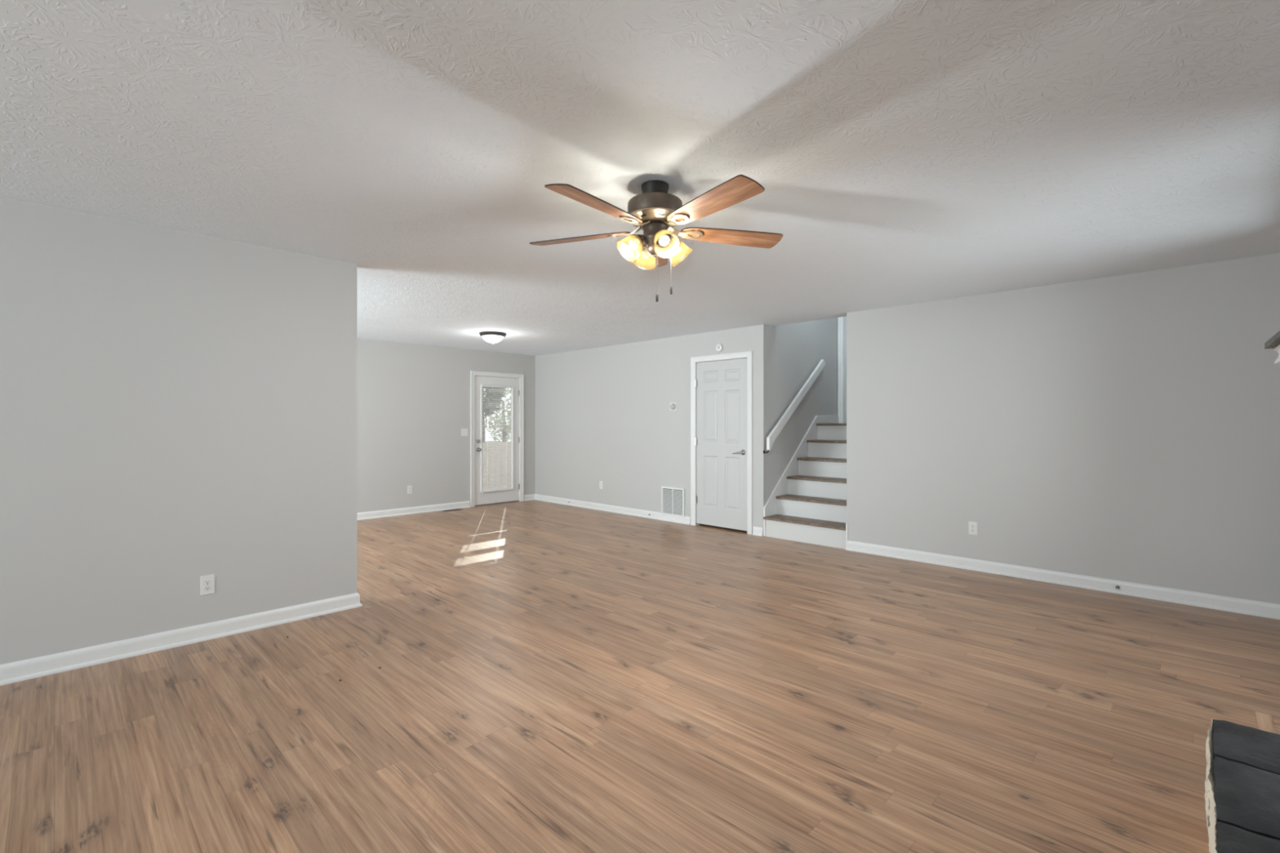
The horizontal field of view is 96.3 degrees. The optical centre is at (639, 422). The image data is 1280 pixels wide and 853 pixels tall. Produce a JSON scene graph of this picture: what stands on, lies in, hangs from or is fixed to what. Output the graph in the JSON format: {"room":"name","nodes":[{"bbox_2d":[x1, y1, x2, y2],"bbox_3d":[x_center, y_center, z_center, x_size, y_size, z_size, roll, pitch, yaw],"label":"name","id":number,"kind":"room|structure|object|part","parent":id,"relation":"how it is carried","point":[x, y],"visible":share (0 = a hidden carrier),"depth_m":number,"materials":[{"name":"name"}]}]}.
{"room":"empty living room","nodes":[
{"label":"empty living room","id":0,"kind":"room"},
{"bbox_2d":[0,196,356,664],"bbox_3d":[-4.553,0.090,1.582,0.120,2.440,7.130,0,0,44],"label":"wall","id":1,"kind":"structure","parent":0,"point":[177,407],"depth_m":3.33,"materials":[{"name":"grey paint"}]},
{"bbox_2d":[0,592,362,685],"bbox_3d":[-4.492,1.262,1.625,0.146,0.097,7.036,0,0,44],"label":"baseboard","id":2,"kind":"structure","parent":1,"relation":"attached to","point":[29,668],"depth_m":3.31,"materials":[{"name":"white paint"}]},
{"bbox_2d":[200,573,214,595],"bbox_3d":[-2.616,0.982,3.469,0.009,0.116,0.072,0,0,44],"label":"wall outlet","id":3,"kind":"object","parent":1,"relation":"attached to","point":[206,582],"visible":1,"depth_m":3.47,"materials":[{"name":"white plastic"}]},
{"bbox_2d":[204,578,210,584],"bbox_3d":[-2.614,0.963,3.467,0.003,0.027,0.034,0,0,44],"label":"receptacle","id":4,"kind":"object","parent":3,"relation":"attached to","point":[206,581],"depth_m":3.47,"materials":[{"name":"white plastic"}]},
{"bbox_2d":[204,585,210,591],"bbox_3d":[-2.614,1.002,3.467,0.003,0.027,0.034,0,0,44],"label":"receptacle","id":5,"kind":"object","parent":3,"relation":"attached to","point":[206,588],"depth_m":3.47,"materials":[{"name":"white plastic"}]},
{"bbox_2d":[356,337,534,512],"bbox_3d":[-4.179,0.590,7.395,0.120,3.440,6.960,0,0,44],"label":"wall","id":6,"kind":"structure","parent":0,"point":[413,401],"depth_m":8.30,"materials":[{"name":"grey paint"}]},
{"bbox_2d":[407,485,412,493],"bbox_3d":[-3.293,0.962,8.208,0.009,0.116,0.072,0,0,44],"label":"wall outlet","id":7,"kind":"object","parent":6,"relation":"attached to","point":[409,487],"visible":1,"depth_m":8.21,"materials":[{"name":"white plastic"}]},
{"bbox_2d":[356,501,470,520],"bbox_3d":[-4.553,1.262,6.909,0.026,0.097,5.502,0,0,44],"label":"baseboard","id":8,"kind":"structure","parent":6,"relation":"attached to","point":[418,509],"depth_m":8.21,"materials":[{"name":"white paint"}]},
{"bbox_2d":[461,428,467,435],"bbox_3d":[-2.692,0.150,8.816,0.016,0.116,0.116,0,0,44],"label":"light switch","id":9,"kind":"object","parent":6,"relation":"attached to","point":[464,431],"visible":1,"depth_m":8.81,"materials":[{"name":"white plastic"}]},
{"bbox_2d":[470,370,524,506],"bbox_3d":[-2.320,0.253,9.267,0.198,2.115,0.965,0,0,44],"label":"door","id":10,"kind":"structure","parent":6,"relation":"in","point":[479,496],"depth_m":9.23,"materials":[{"name":"white paint"}]},
{"bbox_3d":[-2.300,0.255,9.247,0.034,1.716,0.611,0,0,44],"label":"glazing frame","id":11,"kind":"part","parent":10,"relation":"part of","materials":[{"name":"white paint"}]},
{"bbox_3d":[-2.280,1.092,9.227,0.018,0.018,0.565,0,0,44],"label":"rail","id":12,"kind":"part","parent":10,"relation":"part of","materials":[{"name":"white paint"}]},
{"bbox_2d":[481,385,514,388],"bbox_3d":[-2.279,-0.575,9.226,0.026,0.028,0.579,0,0,44],"label":"mini blind","id":13,"kind":"object","parent":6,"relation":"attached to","point":[492,386],"depth_m":9.23,"materials":[{"name":"white paint"}]},
{"bbox_2d":[0,0,1279,355],"bbox_3d":[-2.646,-1.180,2.787,8.760,0.100,11.520,0,0,44],"label":"ceiling","id":14,"kind":"structure","parent":0,"point":[901,152],"depth_m":2.27,"materials":[{"name":"white paint"}]},
{"bbox_2d":[479,331,506,343],"bbox_3d":[-1.865,-1.062,7.271,0.334,0.136,0.334,0,0,44],"label":"ceiling light","id":15,"kind":"object","parent":14,"relation":"attached to","point":[492,337],"visible":1,"depth_m":7.17,"materials":[{"name":"white glass"}]},
{"bbox_2d":[529,174,782,302],"bbox_3d":[0.077,-0.847,2.783,1.273,0.566,1.233,0,0,0],"label":"ceiling fan","id":16,"kind":"object","parent":14,"relation":"hanging from","point":[655,211],"visible":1,"depth_m":2.65,"materials":[{"name":"brown wood"}]},
{"bbox_3d":[-0.298,-0.921,2.874,0.532,0.006,0.138,0,12,20],"label":"blade","id":17,"kind":"part","parent":16,"relation":"part of","materials":[{"name":"brown wood"}]},
{"bbox_3d":[-0.171,-0.921,2.429,0.138,0.006,0.532,15,9,37],"label":"blade","id":18,"kind":"part","parent":16,"relation":"part of","materials":[{"name":"brown wood"}]},
{"bbox_3d":[-0.033,-0.834,2.699,0.125,0.096,0.125,47,-15,-15],"label":"lamp shade","id":19,"kind":"part","parent":16,"relation":"part of","materials":[{"name":"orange glass"}]},
{"bbox_3d":[0.032,-0.834,2.844,0.125,0.096,0.125,0,45,-21],"label":"lamp shade","id":20,"kind":"part","parent":16,"relation":"part of","materials":[{"name":"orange glass"}]},
{"bbox_3d":[0.086,-0.921,3.133,0.138,0.006,0.532,-12,0,2],"label":"blade","id":21,"kind":"part","parent":16,"relation":"part of","materials":[{"name":"brown wood"}]},
{"bbox_3d":[0.108,-0.844,2.644,0.052,0.044,0.052,0,-45,-21],"label":"bulb","id":22,"kind":"part","parent":16,"relation":"part of","materials":[{"name":"white glass"}]},
{"bbox_3d":[0.112,-0.834,2.635,0.125,0.096,0.125,0,-45,-21],"label":"lamp shade","id":23,"kind":"part","parent":16,"relation":"part of","materials":[{"name":"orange glass"}]},
{"bbox_3d":[0.176,-0.834,2.780,0.125,0.096,0.125,-47,15,-15],"label":"lamp shade","id":24,"kind":"part","parent":16,"relation":"part of","materials":[{"name":"yellow glass"}]},
{"bbox_3d":[0.292,-0.921,2.413,0.138,0.006,0.532,14,-8,-33],"label":"blade","id":25,"kind":"part","parent":16,"relation":"part of","materials":[{"name":"brown wood"}]},
{"bbox_3d":[0.451,-0.921,2.848,0.532,0.006,0.138,0,-12,-16],"label":"blade","id":26,"kind":"part","parent":16,"relation":"part of","materials":[{"name":"brown wood"}]},
{"bbox_2d":[0,499,1279,852],"bbox_3d":[-2.667,1.360,2.765,8.760,0.100,11.460,0,0,44],"label":"floor","id":27,"kind":"structure","parent":0,"point":[552,677],"depth_m":2.56,"materials":[{"name":"brown wood"}]},
{"bbox_2d":[441,508,462,511],"bbox_3d":[-2.798,1.308,8.562,0.126,0.005,0.296,0,0,44],"label":"floor vent","id":28,"kind":"object","parent":27,"relation":"in","point":[456,508],"visible":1,"depth_m":8.53,"materials":[{"name":"brown metal"}]},
{"bbox_2d":[763,415,848,549],"bbox_3d":[2.441,0.610,6.933,1.004,1.400,1.914,0,0,44],"label":"staircase","id":29,"kind":"structure","parent":27,"relation":"on","point":[807,504],"depth_m":6.69,"materials":[{"name":"white paint"}]},
{"bbox_3d":[2.131,1.172,5.910,0.016,0.276,0.012,0,0,44],"label":"edge trim","id":30,"kind":"part","parent":29,"relation":"part of","materials":[{"name":"white paint"}]},
{"bbox_2d":[1204,719,1279,852],"bbox_3d":[1.643,1.185,1.374,0.412,0.250,1.625,0,0,44],"label":"hearth","id":31,"kind":"object","parent":27,"relation":"on","point":[1242,795],"visible":1,"depth_m":1.68,"materials":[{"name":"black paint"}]},
{"bbox_2d":[1254,711,1275,733],"bbox_3d":[2.520,1.308,2.291,0.050,0.004,0.800,0,0,44],"label":"trim","id":32,"kind":"structure","parent":27,"relation":"on","point":[1264,722],"depth_m":2.50,"materials":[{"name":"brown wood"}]},
{"bbox_2d":[1273,720,1279,724],"bbox_3d":[2.831,1.308,2.452,0.166,0.005,0.025,0,0,44],"label":"trim","id":33,"kind":"structure","parent":27,"relation":"on","point":[1274,721],"depth_m":2.50,"materials":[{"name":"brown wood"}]},
{"bbox_2d":[768,317,837,497],"bbox_3d":[2.129,-0.690,7.419,0.120,4.000,1.900,0,0,44],"label":"wall","id":34,"kind":"structure","parent":0,"point":[795,349],"depth_m":7.16,"materials":[{"name":"grey paint"}]},
{"bbox_2d":[763,359,825,453],"bbox_3d":[1.926,-0.232,7.069,0.085,1.183,1.372,0,0,44],"label":"handrail","id":35,"kind":"object","parent":34,"relation":"attached to","point":[793,405],"visible":1,"depth_m":6.93,"materials":[{"name":"white paint"}]},
{"bbox_2d":[534,253,1279,604],"bbox_3d":[1.343,0.590,6.774,8.640,3.440,0.120,0,0,44],"label":"wall","id":36,"kind":"structure","parent":0,"point":[1126,427],"depth_m":4.78,"materials":[{"name":"grey paint"}]},
{"bbox_2d":[599,480,603,488],"bbox_3d":[-0.581,0.933,8.569,0.072,0.116,0.009,0,0,44],"label":"wall outlet","id":37,"kind":"object","parent":36,"relation":"attached to","point":[601,482],"visible":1,"depth_m":8.56,"materials":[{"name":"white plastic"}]},
{"bbox_2d":[524,493,690,524],"bbox_3d":[-0.646,1.262,8.479,3.412,0.097,0.227,0,0,44],"label":"baseboard","id":38,"kind":"structure","parent":36,"relation":"attached to","point":[618,509],"depth_m":8.39,"materials":[{"name":"white paint"}]},
{"bbox_2d":[661,486,684,516],"bbox_3d":[0.434,1.040,7.565,0.394,0.370,0.021,0,0,44],"label":"air vent","id":39,"kind":"object","parent":36,"relation":"in","point":[673,499],"visible":1,"depth_m":7.55,"materials":[{"name":"white plastic"}]},
{"bbox_2d":[670,402,676,410],"bbox_3d":[0.427,-0.210,7.561,0.110,0.100,0.037,0,0,44],"label":"thermostat","id":40,"kind":"object","parent":36,"relation":"attached to","point":[673,406],"visible":1,"depth_m":7.54,"materials":[{"name":"white plastic"}]},
{"bbox_2d":[715,343,723,351],"bbox_3d":[0.969,-0.916,7.031,0.098,0.098,0.037,0,0,44],"label":"smoke detector","id":41,"kind":"object","parent":36,"relation":"attached to","point":[719,347],"visible":1,"depth_m":7.02,"materials":[{"name":"white plastic"}]},
{"bbox_2d":[690,351,752,534],"bbox_3d":[1.015,0.237,7.060,0.920,2.145,0.171,0,0,44],"label":"door","id":42,"kind":"structure","parent":36,"relation":"in","point":[722,384],"depth_m":7.02,"materials":[{"name":"white paint"}]},
{"bbox_2d":[752,526,763,536],"bbox_3d":[1.365,1.262,6.651,0.128,0.097,0.026,0,0,44],"label":"baseboard","id":43,"kind":"structure","parent":36,"relation":"attached to","point":[757,531],"depth_m":6.65,"materials":[{"name":"white paint"}]},
{"bbox_2d":[968,521,977,535],"bbox_3d":[2.960,0.940,5.101,0.072,0.116,0.009,0,0,44],"label":"wall outlet","id":44,"kind":"object","parent":36,"relation":"attached to","point":[972,526],"visible":1,"depth_m":5.10,"materials":[{"name":"white plastic"}]},
{"bbox_2d":[845,540,1279,619],"bbox_3d":[2.259,1.262,3.877,3.037,0.097,2.740,0,0,44],"label":"baseboard","id":45,"kind":"structure","parent":36,"relation":"attached to","point":[1262,609],"depth_m":4.53,"materials":[{"name":"white paint"}]},
{"bbox_3d":[3.723,-0.690,7.103,2.600,4.000,0.120,0,0,44],"label":"wall","id":46,"kind":"structure","parent":0,"visible":0},
{"bbox_2d":[837,316,846,422],"bbox_3d":[3.082,-1.045,7.656,0.900,2.110,0.054,0,0,44],"label":"door","id":47,"kind":"structure","parent":46,"relation":"in","point":[842,322],"depth_m":7.92,"materials":[{"name":"white paint"}]},
{"bbox_3d":[3.070,-1.045,7.644,0.900,2.110,0.021,0,0,44],"label":"casing","id":48,"kind":"part","parent":47,"relation":"part of","materials":[{"name":"white paint"}]},
{"bbox_3d":[3.088,-1.005,7.663,0.750,2.030,0.035,0,0,44],"label":"panel","id":49,"kind":"part","parent":47,"relation":"part of","materials":[{"name":"white paint"}]},
{"bbox_3d":[0.420,0.090,-0.257,0.120,2.440,11.460,0,0,44],"label":"wall","id":50,"kind":"structure","parent":0,"visible":0},
{"bbox_2d":[1264,330,1279,364],"bbox_3d":[1.633,-0.115,1.256,0.263,0.320,1.800,0,0,44],"label":"mantel","id":51,"kind":"object","parent":50,"relation":"attached to","point":[1273,342],"visible":1,"depth_m":1.89,"materials":[{"name":"grey wood"}]},
{"bbox_3d":[1.651,-0.227,1.260,0.242,0.056,1.729,0,0,44],"label":"bed moulding","id":52,"kind":"part","parent":51,"relation":"part of","materials":[{"name":"white paint"}]},
{"label":"outside","id":53,"kind":"structure","parent":0,"visible":0},
{"bbox_3d":[-10.929,1.510,23.299,31.779,0.100,30.000,0,0,44],"label":"ground","id":54,"kind":"structure","parent":53,"visible":0},
{"bbox_2d":[482,386,506,442],"bbox_3d":[-4.195,-0.093,15.143,1.340,3.114,1.325,0,0,44],"label":"evergreen tree","id":55,"kind":"object","parent":54,"relation":"on","point":[487,396],"visible":0.17,"depth_m":15.02,"materials":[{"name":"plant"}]},
{"bbox_2d":[482,442,511,489],"bbox_3d":[-3.202,0.945,12.352,0.060,1.030,1.970,0,0,44],"label":"wooden fence","id":56,"kind":"object","parent":54,"relation":"on","point":[487,456],"visible":0.02,"depth_m":12.41,"materials":[{"name":"beige wood"}]},
{"bbox_2d":[484,387,511,441],"bbox_3d":[-4.587,-0.227,19.316,1.540,3.381,1.557,0,0,44],"label":"leafy tree","id":57,"kind":"object","parent":54,"relation":"on","point":[504,388],"visible":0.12,"depth_m":19.11,"materials":[{"name":"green plant"}]}
]}

